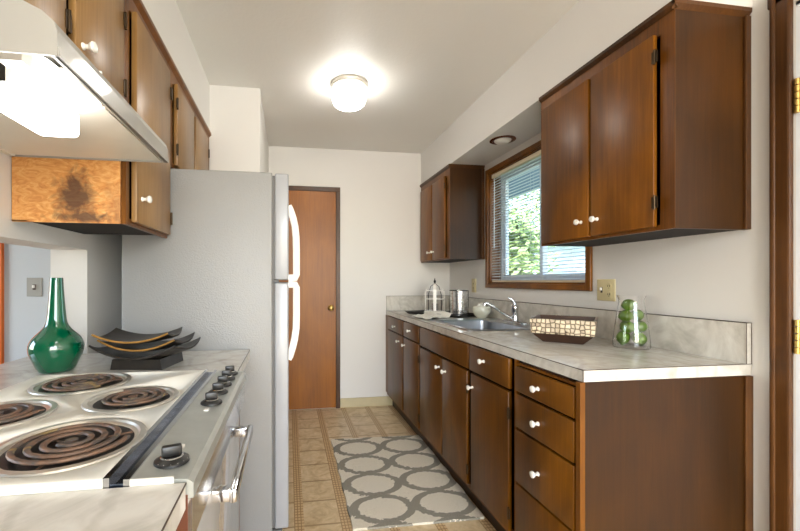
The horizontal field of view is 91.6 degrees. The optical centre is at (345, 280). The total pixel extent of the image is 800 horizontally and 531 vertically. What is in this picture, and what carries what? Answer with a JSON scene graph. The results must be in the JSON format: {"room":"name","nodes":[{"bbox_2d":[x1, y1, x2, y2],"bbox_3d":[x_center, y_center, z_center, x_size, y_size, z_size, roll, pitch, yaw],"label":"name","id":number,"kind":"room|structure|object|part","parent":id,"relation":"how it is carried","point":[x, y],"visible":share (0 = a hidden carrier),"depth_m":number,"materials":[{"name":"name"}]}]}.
{"room":"kitchen","nodes":[
{"label":"kitchen","id":0,"kind":"room"},
{"bbox_2d":[4,243,49,362],"bbox_3d":[-2.593,-0.023,2.295,2.543,2.440,0.100,0,0,-8],"label":"wall","id":1,"kind":"structure","parent":0,"point":[25,316],"depth_m":2.34,"materials":[{"name":"paint"}]},
{"bbox_2d":[0,243,3,363],"bbox_3d":[-2.502,0.152,2.220,0.900,2.090,0.075,0,0,-8],"label":"door","id":2,"kind":"structure","parent":1,"relation":"in","point":[1,244],"depth_m":2.30,"materials":[{"name":"orange wood"}]},
{"bbox_2d":[27,278,41,295],"bbox_3d":[-1.895,0.037,2.337,0.085,0.114,0.020,0,0,-8],"label":"light switch","id":3,"kind":"object","parent":1,"relation":"attached to","point":[34,285],"visible":1,"depth_m":2.34,"materials":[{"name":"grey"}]},
{"bbox_2d":[0,152,121,353],"bbox_3d":[-0.953,-0.023,0.369,0.137,2.440,6.210,0,0,-8],"label":"wall","id":4,"kind":"structure","parent":0,"point":[89,266],"depth_m":1.58,"materials":[{"name":"paint"}]},
{"bbox_2d":[24,0,126,99],"bbox_3d":[-0.769,-0.714,0.865,0.366,0.442,0.621,0,0,-8],"label":"upper cabinet","id":5,"kind":"object","parent":4,"relation":"attached to","point":[98,28],"visible":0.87,"depth_m":0.98,"materials":[{"name":"brown wood"}]},
{"bbox_3d":[-0.602,-0.684,0.717,0.018,0.358,0.255,0,0,-8],"label":"door","id":6,"kind":"part","parent":5,"relation":"part of","materials":[{"name":"brown wood"}]},
{"bbox_2d":[0,0,168,162],"bbox_3d":[-0.732,-0.397,0.885,0.446,0.187,0.582,0,0,-8],"label":"range hood","id":7,"kind":"object","parent":5,"relation":"attached to","point":[55,102],"visible":1,"depth_m":0.79,"materials":[{"name":"metal"}]},
{"bbox_3d":[-0.691,-0.429,0.599,0.442,0.121,0.004,0,0,-8],"label":"panel","id":8,"kind":"part","parent":7,"relation":"part of","materials":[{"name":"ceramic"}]},
{"bbox_3d":[-0.596,-0.408,0.749,0.060,0.060,0.106,0,0,-8],"label":"bulb","id":9,"kind":"part","parent":7,"relation":"part of","materials":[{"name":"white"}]},
{"bbox_3d":[-0.776,-0.429,1.171,0.442,0.121,0.004,0,0,-8],"label":"panel","id":10,"kind":"part","parent":7,"relation":"part of","materials":[{"name":"metal"}]},
{"bbox_3d":[-0.607,-0.555,0.913,0.031,0.026,0.026,0,0,-8],"label":"knob","id":11,"kind":"part","parent":5,"relation":"part of","materials":[{"name":"white ceramic"}]},
{"bbox_3d":[-0.645,-0.684,1.008,0.018,0.358,0.260,0,0,-8],"label":"door","id":12,"kind":"part","parent":5,"relation":"part of","materials":[{"name":"brown wood"}]},
{"bbox_3d":[-0.643,-0.714,0.883,0.014,0.442,0.620,0,0,-8],"label":"frame","id":13,"kind":"part","parent":5,"relation":"part of","materials":[{"name":"brown wood"}]},
{"bbox_2d":[12,0,171,237],"bbox_3d":[-0.845,-0.556,1.376,0.366,0.758,0.410,0,0,-8],"label":"upper cabinet","id":14,"kind":"object","parent":4,"relation":"attached to","point":[81,196],"visible":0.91,"depth_m":1.23,"materials":[{"name":"brown wood"}]},
{"bbox_3d":[-0.847,-0.340,1.172,0.301,0.326,0.007,0,0,-8],"label":"trim","id":15,"kind":"part","parent":14,"relation":"part of","materials":[{"name":"brown wood"}]},
{"bbox_3d":[-0.827,-0.343,1.175,0.259,0.320,0.007,0,0,-8],"label":"panel","id":16,"kind":"part","parent":14,"relation":"part of","materials":[{"name":"brown wood"}]},
{"bbox_3d":[-0.719,-0.556,1.395,0.014,0.758,0.408,0,0,-8],"label":"frame","id":17,"kind":"part","parent":14,"relation":"part of","materials":[{"name":"brown wood"}]},
{"bbox_3d":[-0.661,-0.271,1.279,0.031,0.026,0.026,0,0,-8],"label":"knob","id":18,"kind":"part","parent":14,"relation":"part of","materials":[{"name":"white ceramic"}]},
{"bbox_3d":[-0.704,-0.526,1.407,0.018,0.674,0.354,0,0,-8],"label":"door","id":19,"kind":"part","parent":14,"relation":"part of","materials":[{"name":"brown wood"}]},
{"bbox_3d":[-0.705,-0.921,1.397,0.014,0.026,0.410,0,0,-8],"label":"crown trim","id":20,"kind":"part","parent":14,"relation":"part of","materials":[{"name":"brown wood"}]},
{"bbox_2d":[142,0,209,129],"bbox_3d":[-0.647,-1.089,-0.126,0.323,0.308,5.140,0,0,-8],"label":"soffit","id":21,"kind":"structure","parent":4,"relation":"attached to","point":[166,16],"depth_m":1.80,"materials":[{"name":"paint"}]},
{"bbox_2d":[167,58,210,169],"bbox_3d":[-0.937,-0.714,1.998,0.366,0.442,0.844,0,0,-8],"label":"upper cabinet","id":22,"kind":"object","parent":4,"relation":"attached to","point":[190,134],"visible":0.33,"depth_m":1.83,"materials":[{"name":"brown wood"}]},
{"bbox_3d":[-0.767,-0.684,1.832,0.018,0.358,0.300,0,0,-8],"label":"door","id":23,"kind":"part","parent":22,"relation":"part of","materials":[{"name":"brown wood"}]},
{"bbox_3d":[-0.818,-0.684,2.171,0.018,0.358,0.315,0,0,-8],"label":"door","id":24,"kind":"part","parent":22,"relation":"part of","materials":[{"name":"brown wood"}]},
{"bbox_2d":[209,85,268,171],"bbox_3d":[-0.947,-0.023,2.968,0.635,2.440,1.070,0,0,-8],"label":"wall","id":25,"kind":"structure","parent":0,"point":[238,140],"depth_m":2.46,"materials":[{"name":"paint"}]},
{"bbox_2d":[269,146,449,409],"bbox_3d":[-0.237,-0.023,3.675,2.528,2.440,0.120,0,0,-8],"label":"wall","id":26,"kind":"structure","parent":0,"point":[380,192],"depth_m":3.68,"materials":[{"name":"paint"}]},
{"bbox_2d":[279,186,339,409],"bbox_3d":[-0.378,0.158,3.554,0.660,2.078,0.077,0,0,-8],"label":"door","id":27,"kind":"structure","parent":26,"relation":"in","point":[314,367],"depth_m":3.60,"materials":[{"name":"brown wood"}]},
{"bbox_3d":[-0.138,0.252,3.583,0.060,0.060,0.063,0,0,-8],"label":"knob","id":28,"kind":"part","parent":27,"relation":"part of","materials":[{"name":"gold metal"}]},
{"bbox_2d":[340,396,392,407],"bbox_3d":[0.199,1.153,3.673,0.511,0.088,0.012,0,0,-8],"label":"baseboard","id":29,"kind":"structure","parent":26,"relation":"attached to","point":[383,400],"depth_m":3.67,"materials":[{"name":"beige wood"}]},
{"bbox_2d":[176,0,579,153],"bbox_3d":[-1.005,-1.293,0.372,5.320,0.100,6.430,0,0,-8],"label":"ceiling","id":30,"kind":"structure","parent":0,"point":[423,64],"depth_m":2.13,"materials":[{"name":"paint"}]},
{"bbox_2d":[331,75,366,111],"bbox_3d":[0.019,-1.168,2.429,0.228,0.148,0.228,0,0,-8],"label":"ceiling light","id":31,"kind":"object","parent":30,"relation":"attached to","point":[348,91],"visible":1,"depth_m":2.35,"materials":[{"name":"glass"}]},
{"bbox_2d":[283,405,496,530],"bbox_3d":[-1.005,1.247,0.372,5.320,0.100,6.430,0,0,-8],"label":"floor","id":32,"kind":"structure","parent":0,"point":[317,500],"depth_m":2.52,"materials":[{"name":"tile"}]},
{"bbox_2d":[0,365,252,530],"bbox_3d":[-0.552,0.719,0.856,0.634,0.917,0.682,0,0,-8],"label":"electric range","id":33,"kind":"object","parent":32,"relation":"on","point":[98,430],"visible":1,"depth_m":0.76,"materials":[{"name":"white metal"}]},
{"bbox_2d":[0,370,204,495],"bbox_3d":[-0.628,0.302,0.845,0.480,0.044,0.681,0,0,-8],"label":"cooktop","id":34,"kind":"object","parent":33,"relation":"in","point":[66,432],"depth_m":0.75,"materials":[{"name":"silver metal"}]},
{"bbox_3d":[-0.376,0.290,0.882,0.036,0.024,0.681,0,0,-8],"label":"groove trim","id":35,"kind":"part","parent":33,"relation":"part of","materials":[{"name":"silver metal"}]},
{"bbox_3d":[-0.277,0.282,0.611,0.053,0.009,0.053,0,0,-8],"label":"control knob","id":36,"kind":"part","parent":33,"relation":"part of","materials":[{"name":"black plastic"}]},
{"bbox_3d":[-0.244,0.715,0.568,0.026,0.805,0.017,0,0,-8],"label":"trim","id":37,"kind":"part","parent":33,"relation":"part of","materials":[{"name":"white metal"}]},
{"bbox_3d":[-0.315,0.300,0.891,0.086,0.033,0.676,0,0,-8],"label":"control panel","id":38,"kind":"part","parent":33,"relation":"part of","materials":[{"name":"silver metal"}]},
{"bbox_3d":[-0.316,0.282,0.903,0.049,0.009,0.049,0,0,-8],"label":"control knob","id":39,"kind":"part","parent":33,"relation":"part of","materials":[{"name":"black plastic"}]},
{"bbox_3d":[-0.297,0.684,0.893,0.016,0.586,0.638,0,0,-8],"label":"oven door","id":40,"kind":"part","parent":33,"relation":"part of","materials":[{"name":"silver metal"}]},
{"bbox_3d":[-0.328,0.282,0.987,0.049,0.009,0.049,0,0,-8],"label":"control knob","id":41,"kind":"part","parent":33,"relation":"part of","materials":[{"name":"black plastic"}]},
{"bbox_3d":[-0.339,0.282,1.058,0.049,0.009,0.049,0,0,-8],"label":"control knob","id":42,"kind":"part","parent":33,"relation":"part of","materials":[{"name":"black plastic"}]},
{"bbox_3d":[-0.272,0.434,0.951,0.051,0.029,0.360,0,0,-8],"label":"oven handle","id":43,"kind":"part","parent":33,"relation":"part of","materials":[{"name":"silver metal"}]},
{"bbox_3d":[-0.346,0.750,1.219,0.016,0.733,0.017,0,0,-8],"label":"trim","id":44,"kind":"part","parent":33,"relation":"part of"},
{"bbox_2d":[122,168,299,530],"bbox_3d":[-0.615,0.363,1.997,0.728,1.668,0.748,0,0,-8],"label":"refrigerator","id":45,"kind":"object","parent":32,"relation":"on","point":[224,257],"visible":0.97,"depth_m":1.65,"materials":[{"name":"white metal"}]},
{"bbox_2d":[275,281,299,528],"bbox_3d":[-0.310,0.538,2.045,0.110,1.077,0.744,0,0,-8],"label":"door","id":46,"kind":"structure","parent":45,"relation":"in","point":[284,352],"depth_m":1.67,"materials":[{"name":"white metal"}]},
{"bbox_2d":[275,174,299,280],"bbox_3d":[-0.310,-0.233,2.045,0.110,0.470,0.744,0,0,-8],"label":"freezer","id":47,"kind":"object","parent":45,"relation":"in","point":[284,211],"depth_m":1.68,"materials":[{"name":"white metal"}]},
{"bbox_2d":[386,315,427,445],"bbox_3d":[0.755,0.760,3.266,0.682,0.873,0.973,0,0,-8],"label":"base cabinet","id":48,"kind":"object","parent":32,"relation":"on","point":[403,345],"visible":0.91,"depth_m":3.13,"materials":[{"name":"brown wood"}]},
{"bbox_3d":[0.435,0.387,3.371,0.018,0.116,0.458,0,0,-8],"label":"drawer","id":49,"kind":"part","parent":48,"relation":"part of","materials":[{"name":"brown wood"}]},
{"bbox_3d":[0.435,0.756,3.371,0.018,0.602,0.458,0,0,-8],"label":"door","id":50,"kind":"part","parent":48,"relation":"part of","materials":[{"name":"brown wood"}]},
{"bbox_3d":[0.500,0.387,2.935,0.018,0.116,0.360,0,0,-8],"label":"drawer","id":51,"kind":"part","parent":48,"relation":"part of","materials":[{"name":"brown wood"}]},
{"bbox_3d":[0.500,0.756,2.935,0.018,0.602,0.360,0,0,-8],"label":"door","id":52,"kind":"part","parent":48,"relation":"part of","materials":[{"name":"brown wood"}]},
{"bbox_2d":[386,295,751,381],"bbox_3d":[0.887,0.232,2.510,0.642,0.180,2.510,0,0,-8],"label":"countertop","id":53,"kind":"structure","parent":48,"relation":"on","point":[681,347],"depth_m":1.50,"materials":[{"name":"laminate"}]},
{"bbox_2d":[413,311,452,319],"bbox_3d":[0.631,0.261,2.963,0.269,0.038,0.392,0,0,42],"label":"tea towel","id":54,"kind":"object","parent":53,"relation":"on","point":[432,314],"visible":1,"depth_m":3.01,"materials":[{"name":"white fabric"}]},
{"bbox_2d":[405,310,475,317],"bbox_3d":[0.794,0.272,3.208,0.280,0.022,0.560,0,0,-38],"label":"serving tray","id":55,"kind":"object","parent":53,"relation":"on","point":[413,311],"visible":0.5,"depth_m":3.13,"materials":[{"name":"black plastic"}]},
{"bbox_2d":[424,278,445,311],"bbox_3d":[0.760,0.127,3.297,0.180,0.300,0.180,0,0,-8],"label":"lantern","id":56,"kind":"object","parent":55,"relation":"on","point":[434,306],"visible":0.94,"depth_m":3.25,"materials":[{"name":"white metal"}]},
{"bbox_2d":[449,290,468,314],"bbox_3d":[0.931,0.175,3.171,0.153,0.202,0.153,0,0,-8],"label":"hurricane holder","id":57,"kind":"object","parent":55,"relation":"on","point":[459,299],"visible":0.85,"depth_m":3.11,"materials":[{"name":"silver metal"}]},
{"bbox_2d":[429,318,530,344],"bbox_3d":[0.905,0.359,2.525,0.530,0.166,0.650,0,0,-8],"label":"sink","id":58,"kind":"object","parent":53,"relation":"in","point":[468,324],"visible":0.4,"depth_m":2.72,"materials":[{"name":"metal"}]},
{"bbox_2d":[472,303,490,317],"bbox_3d":[1.040,0.224,2.959,0.138,0.117,0.138,0,0,-8],"label":"bowl","id":59,"kind":"object","parent":53,"relation":"on","point":[480,311],"visible":0.97,"depth_m":2.91,"materials":[{"name":"ceramic"}]},
{"bbox_2d":[483,297,527,324],"bbox_3d":[1.032,0.191,2.538,0.228,0.170,0.250,0,0,-8],"label":"kitchen faucet","id":60,"kind":"object","parent":53,"relation":"on","point":[513,318],"visible":1,"depth_m":2.54,"materials":[{"name":"silver metal"}]},
{"bbox_3d":[1.012,0.201,2.559,0.200,0.120,0.021,0,0,6],"label":"spout","id":61,"kind":"part","parent":60,"relation":"part of","materials":[{"name":"silver metal"}]},
{"bbox_3d":[1.118,0.269,2.551,0.052,0.013,0.250,0,0,-8],"label":"plate","id":62,"kind":"part","parent":60,"relation":"part of","materials":[{"name":"silver metal"}]},
{"bbox_2d":[530,314,597,344],"bbox_3d":[1.034,0.228,1.823,0.260,0.110,0.260,0,0,35],"label":"bowl","id":63,"kind":"object","parent":53,"relation":"on","point":[548,328],"visible":1,"depth_m":1.74,"materials":[{"name":"beige ceramic"}]},
{"bbox_3d":[0.887,0.213,2.510,0.641,0.140,2.508,0,0,-8],"label":"backsplash trim","id":64,"kind":"part","parent":53,"relation":"part of","materials":[{"name":"stone"}]},
{"bbox_2d":[612,295,650,349],"bbox_3d":[1.222,0.172,1.649,0.135,0.222,0.135,0,0,-8],"label":"glass vase","id":65,"kind":"object","parent":53,"relation":"on","point":[631,325],"visible":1,"depth_m":1.60,"materials":[{"name":"clear glass"}]},
{"bbox_2d":[331,435,483,530],"bbox_3d":[0.297,1.190,2.410,0.691,0.012,1.059,0,0,-8],"label":"rug","id":66,"kind":"object","parent":32,"relation":"on","point":[389,481],"visible":1,"depth_m":2.23,"materials":[{"name":"beige fabric"}]},
{"bbox_2d":[419,327,480,510],"bbox_3d":[0.882,0.761,2.408,0.682,0.872,0.764,0,0,-8],"label":"base cabinet","id":67,"kind":"object","parent":32,"relation":"on","point":[445,373],"visible":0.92,"depth_m":2.25,"materials":[{"name":"brown wood"}]},
{"bbox_3d":[0.560,0.762,2.529,0.018,0.589,0.397,0,0,-8],"label":"door","id":68,"kind":"part","parent":67,"relation":"part of","materials":[{"name":"brown wood"}]},
{"bbox_3d":[0.585,0.392,2.360,0.018,0.126,0.742,0,0,-8],"label":"false drawer","id":69,"kind":"part","parent":67,"relation":"part of","materials":[{"name":"brown wood"}]},
{"bbox_3d":[0.599,1.073,2.366,0.010,0.028,0.762,0,0,-8],"label":"frame","id":70,"kind":"part","parent":67,"relation":"part of","materials":[{"name":"brown wood"}]},
{"bbox_3d":[0.613,0.762,2.166,0.018,0.589,0.325,0,0,-8],"label":"door","id":71,"kind":"part","parent":67,"relation":"part of","materials":[{"name":"brown wood"}]},
{"bbox_2d":[466,345,513,530],"bbox_3d":[0.966,0.760,1.840,0.682,0.873,0.381,0,0,-8],"label":"base cabinet","id":72,"kind":"object","parent":32,"relation":"on","point":[492,379],"visible":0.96,"depth_m":1.77,"materials":[{"name":"brown wood"}]},
{"bbox_3d":[0.668,0.392,1.800,0.018,0.126,0.358,0,0,-8],"label":"drawer","id":73,"kind":"part","parent":72,"relation":"part of","materials":[{"name":"brown wood"}]},
{"bbox_3d":[0.683,0.706,1.798,0.010,0.763,0.381,0,0,-8],"label":"frame","id":74,"kind":"part","parent":72,"relation":"part of","materials":[{"name":"brown wood"}]},
{"bbox_2d":[514,359,752,530],"bbox_3d":[1.023,0.760,1.456,0.682,0.873,0.392,0,0,-8],"label":"base cabinet","id":75,"kind":"object","parent":32,"relation":"on","point":[674,454],"visible":0.94,"depth_m":1.28,"materials":[{"name":"brown wood"}]},
{"bbox_3d":[0.698,0.717,1.428,0.031,0.026,0.026,0,0,-8],"label":"knob","id":76,"kind":"part","parent":75,"relation":"part of","materials":[{"name":"white ceramic"}]},
{"bbox_3d":[0.698,0.530,1.428,0.031,0.026,0.026,0,0,-8],"label":"knob","id":77,"kind":"part","parent":75,"relation":"part of","materials":[{"name":"white ceramic"}]},
{"bbox_3d":[0.698,0.401,1.428,0.031,0.026,0.026,0,0,-8],"label":"knob","id":78,"kind":"part","parent":75,"relation":"part of","materials":[{"name":"white ceramic"}]},
{"bbox_3d":[0.723,0.941,1.415,0.015,0.231,0.328,0,0,-8],"label":"drawer","id":79,"kind":"part","parent":75,"relation":"part of","materials":[{"name":"brown wood"}]},
{"bbox_3d":[0.736,0.760,1.427,0.014,0.873,0.364,0,0,-8],"label":"frame","id":80,"kind":"part","parent":75,"relation":"part of","materials":[{"name":"brown wood"}]},
{"bbox_3d":[0.723,0.710,1.415,0.015,0.213,0.328,0,0,-8],"label":"drawer","id":81,"kind":"part","parent":75,"relation":"part of","materials":[{"name":"brown wood"}]},
{"bbox_3d":[0.723,0.525,1.415,0.015,0.137,0.328,0,0,-8],"label":"drawer","id":82,"kind":"part","parent":75,"relation":"part of","materials":[{"name":"brown wood"}]},
{"bbox_3d":[0.723,0.398,1.415,0.015,0.100,0.328,0,0,-8],"label":"drawer","id":83,"kind":"part","parent":75,"relation":"part of","materials":[{"name":"brown wood"}]},
{"bbox_3d":[1.074,0.760,1.283,0.632,0.873,0.020,0,0,-8],"label":"panel","id":84,"kind":"part","parent":75,"relation":"part of","materials":[{"name":"brown wood"}]},
{"bbox_3d":[1.373,0.760,1.313,0.030,0.873,0.008,0,0,-8],"label":"scribe trim","id":85,"kind":"part","parent":75,"relation":"part of","materials":[{"name":"brown wood"}]},
{"bbox_3d":[-0.504,0.764,0.195,0.659,0.865,0.633,0,0,-8],"label":"base cabinet","id":86,"kind":"object","parent":32,"relation":"on","visible":0},
{"bbox_2d":[0,349,249,530],"bbox_3d":[-0.648,0.311,0.462,0.854,0.038,2.264,0,0,-8],"label":"countertop","id":87,"kind":"structure","parent":86,"relation":"on","point":[151,507],"depth_m":0.51,"materials":[{"name":"laminate"}]},
{"bbox_2d":[27,278,83,373],"bbox_3d":[-0.938,0.141,1.248,0.149,0.303,0.149,0,0,-8],"label":"vase","id":88,"kind":"object","parent":87,"relation":"on","point":[56,348],"visible":1,"depth_m":1.22,"materials":[{"name":"green ceramic"}]},
{"bbox_2d":[88,337,200,369],"bbox_3d":[-0.686,0.249,1.337,0.300,0.084,0.214,0,0,2],"label":"dish","id":89,"kind":"object","parent":87,"relation":"on","point":[162,359],"visible":0.84,"depth_m":1.26,"materials":[{"name":"black ceramic"}]},
{"bbox_2d":[97,332,194,351],"bbox_3d":[-0.681,0.213,1.333,0.260,0.050,0.194,0,0,-1],"label":"dish","id":90,"kind":"object","parent":89,"relation":"on","point":[158,345],"visible":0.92,"depth_m":1.30,"materials":[{"name":"black ceramic"}]},
{"bbox_2d":[91,327,181,343],"bbox_3d":[-0.709,0.191,1.329,0.244,0.043,0.188,0,0,-8],"label":"dish","id":91,"kind":"object","parent":90,"relation":"on","point":[117,335],"visible":1,"depth_m":1.34,"materials":[{"name":"black ceramic"}]},
{"bbox_3d":[-0.685,0.235,1.339,0.300,0.056,0.210,0,0,2],"label":"dish","id":92,"kind":"part","parent":89,"relation":"part of","materials":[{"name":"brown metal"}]},
{"bbox_2d":[450,0,797,530],"bbox_3d":[1.551,-0.023,0.750,0.152,2.440,6.430,0,0,-8],"label":"wall","id":93,"kind":"structure","parent":0,"point":[720,275],"depth_m":1.38,"materials":[{"name":"paint"}]},
{"bbox_2d":[420,164,484,262],"bbox_3d":[0.903,-0.556,3.430,0.340,0.758,0.694,0,0,-8],"label":"upper cabinet","id":94,"kind":"object","parent":93,"relation":"attached to","point":[453,198],"visible":1,"depth_m":3.11,"materials":[{"name":"brown wood"}]},
{"bbox_3d":[0.749,-0.524,3.582,0.016,0.671,0.283,0,0,-8],"label":"door","id":95,"kind":"part","parent":94,"relation":"part of","materials":[{"name":"brown wood"}]},
{"bbox_3d":[0.788,-0.556,3.426,0.014,0.758,0.669,0,0,-8],"label":"frame","id":96,"kind":"part","parent":94,"relation":"part of","materials":[{"name":"brown wood"}]},
{"bbox_3d":[0.792,-0.524,3.288,0.016,0.671,0.272,0,0,-8],"label":"door","id":97,"kind":"part","parent":94,"relation":"part of","materials":[{"name":"brown wood"}]},
{"bbox_3d":[0.921,-0.921,3.433,0.305,0.026,0.694,0,0,-8],"label":"crown trim","id":98,"kind":"part","parent":94,"relation":"part of","materials":[{"name":"brown wood"}]},
{"bbox_3d":[0.976,-0.556,3.109,0.290,0.758,0.012,0,0,-8],"label":"panel","id":99,"kind":"part","parent":94,"relation":"part of","materials":[{"name":"brown wood"}]},
{"bbox_3d":[1.111,-0.542,3.117,0.022,0.731,0.010,0,0,-8],"label":"scribe trim","id":100,"kind":"part","parent":94,"relation":"part of","materials":[{"name":"brown wood"}]},
{"bbox_2d":[472,279,475,291],"bbox_3d":[1.093,0.039,3.293,0.009,0.116,0.075,0,0,-8],"label":"outlet plate","id":101,"kind":"object","parent":93,"relation":"attached to","point":[473,280],"visible":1,"depth_m":3.28,"materials":[{"name":"beige plastic"}]},
{"bbox_2d":[490,135,515,144],"bbox_3d":[1.038,-0.922,2.550,0.164,0.024,0.164,0,0,-8],"label":"recessed light","id":102,"kind":"object","parent":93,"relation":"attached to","point":[505,139],"visible":1,"depth_m":2.52,"materials":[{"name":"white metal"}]},
{"bbox_3d":[1.038,-0.922,2.550,0.108,0.024,0.108,0,0,-8],"label":"bulb","id":103,"kind":"part","parent":102,"relation":"part of","materials":[{"name":"white glass"}]},
{"bbox_2d":[485,140,592,290],"bbox_3d":[1.273,-0.413,2.556,0.163,0.933,1.088,0,0,-8],"label":"window","id":104,"kind":"structure","parent":93,"relation":"in","point":[489,196],"depth_m":2.96,"materials":[{"name":"brown wood"}]},
{"bbox_3d":[1.282,-0.413,2.796,0.020,0.797,0.476,0,0,-8],"label":"sash","id":105,"kind":"part","parent":104,"relation":"part of","materials":[{"name":"white plastic"}]},
{"bbox_2d":[492,150,584,282],"bbox_3d":[1.228,-0.413,2.549,0.036,0.844,0.988,0,0,-8],"label":"window blind","id":106,"kind":"object","parent":104,"relation":"attached to","point":[538,153],"visible":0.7,"depth_m":2.63,"materials":[{"name":"white plastic"}]},
{"bbox_3d":[1.233,-0.408,2.550,0.025,0.819,0.001,0,0,-8],"label":"ladder cord","id":107,"kind":"part","parent":106,"relation":"part of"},
{"bbox_3d":[1.233,0.002,2.550,0.020,0.014,0.988,0,0,-8],"label":"rail","id":108,"kind":"part","parent":106,"relation":"part of","materials":[{"name":"white plastic"}]},
{"bbox_3d":[1.288,-0.408,2.180,0.025,0.819,0.001,0,0,-8],"label":"ladder cord","id":109,"kind":"part","parent":106,"relation":"part of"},
{"bbox_3d":[1.326,-0.413,2.564,0.055,0.867,1.018,0,0,-8],"label":"frame","id":110,"kind":"part","parent":104,"relation":"part of","materials":[{"name":"white plastic"}]},
{"bbox_3d":[1.371,-0.413,2.350,0.020,0.797,0.512,0,0,-8],"label":"sash","id":111,"kind":"part","parent":104,"relation":"part of","materials":[{"name":"white plastic"}]},
{"bbox_2d":[421,0,752,183],"bbox_3d":[1.061,-1.089,2.537,0.293,0.308,2.512,0,0,-8],"label":"soffit","id":112,"kind":"structure","parent":93,"relation":"attached to","point":[511,105],"depth_m":2.06,"materials":[{"name":"paint"}]},
{"bbox_2d":[597,279,615,300],"bbox_3d":[1.293,0.045,1.920,0.016,0.108,0.110,0,0,-8],"label":"outlet plate","id":113,"kind":"object","parent":93,"relation":"attached to","point":[606,288],"visible":1,"depth_m":1.92,"materials":[{"name":"beige plastic"}]},
{"bbox_2d":[539,0,751,246],"bbox_3d":[1.169,-0.556,1.638,0.340,0.758,0.702,0,0,-8],"label":"upper cabinet","id":114,"kind":"object","parent":93,"relation":"attached to","point":[649,138],"visible":1,"depth_m":1.35,"materials":[{"name":"brown wood"}]},
{"bbox_3d":[1.014,-0.524,1.791,0.016,0.671,0.310,0,0,-8],"label":"door","id":115,"kind":"part","parent":114,"relation":"part of","materials":[{"name":"brown wood"}]},
{"bbox_3d":[1.007,-0.255,1.674,0.031,0.026,0.026,0,0,-8],"label":"knob","id":116,"kind":"part","parent":114,"relation":"part of","materials":[{"name":"white ceramic"}]},
{"bbox_3d":[1.020,-0.255,1.587,0.031,0.026,0.026,0,0,-8],"label":"knob","id":117,"kind":"part","parent":114,"relation":"part of","materials":[{"name":"white ceramic"}]},
{"bbox_3d":[1.054,-0.556,1.633,0.014,0.758,0.677,0,0,-8],"label":"frame","id":118,"kind":"part","parent":114,"relation":"part of","materials":[{"name":"brown wood"}]},
{"bbox_3d":[1.059,-0.524,1.485,0.016,0.671,0.283,0,0,-8],"label":"door","id":119,"kind":"part","parent":114,"relation":"part of","materials":[{"name":"brown wood"}]},
{"bbox_3d":[1.186,-0.921,1.640,0.305,0.026,0.702,0,0,-8],"label":"crown trim","id":120,"kind":"part","parent":114,"relation":"part of","materials":[{"name":"brown wood"}]},
{"bbox_3d":[1.242,-0.556,1.312,0.290,0.758,0.012,0,0,-8],"label":"panel","id":121,"kind":"part","parent":114,"relation":"part of","materials":[{"name":"brown wood"}]},
{"bbox_3d":[1.376,-0.542,1.321,0.022,0.731,0.010,0,0,-8],"label":"scribe trim","id":122,"kind":"part","parent":114,"relation":"part of","materials":[{"name":"brown wood"}]},
{"bbox_2d":[767,0,799,530],"bbox_3d":[1.505,0.127,0.782,0.214,2.140,0.987,0,0,-8],"label":"door","id":123,"kind":"structure","parent":93,"relation":"in","point":[784,91],"depth_m":1.22,"materials":[{"name":"brown wood"}]},
{"label":"outside","id":124,"kind":"structure","parent":0,"visible":0},
{"bbox_3d":[12.392,1.507,10.933,24.280,0.020,42.000,0,0,-8],"label":"lawn","id":125,"kind":"structure","parent":124,"visible":0},
{"bbox_2d":[509,190,553,271],"bbox_3d":[4.707,-1.240,11.500,3.680,5.479,3.701,0,0,25],"label":"tree","id":126,"kind":"object","parent":125,"relation":"on","point":[535,206],"visible":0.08,"depth_m":11.38,"materials":[{"name":"green plant"}]},
{"bbox_2d":[509,201,561,274],"bbox_3d":[2.977,0.028,7.365,2.080,2.947,1.798,0,0,-8],"label":"tree","id":127,"kind":"object","parent":125,"relation":"on","point":[520,262],"visible":0.2,"depth_m":7.05,"materials":[{"name":"green plant"}]},
{"bbox_2d":[516,244,584,273],"bbox_3d":[8.620,-0.653,13.811,3.900,4.300,6.600,0,0,-8],"label":"house","id":128,"kind":"structure","parent":125,"relation":"on","point":[555,271],"depth_m":12.60,"materials":[{"name":"white"}]},
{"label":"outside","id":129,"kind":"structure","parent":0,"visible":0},
{"bbox_2d":[509,166,539,199],"bbox_3d":[1.821,-1.253,3.302,1.130,0.420,8.000,0,0,-8],"label":"roof eave","id":130,"kind":"object","parent":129,"point":[539,166],"visible":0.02,"depth_m":4.31,"materials":[{"name":"blue paint"}]}
]}

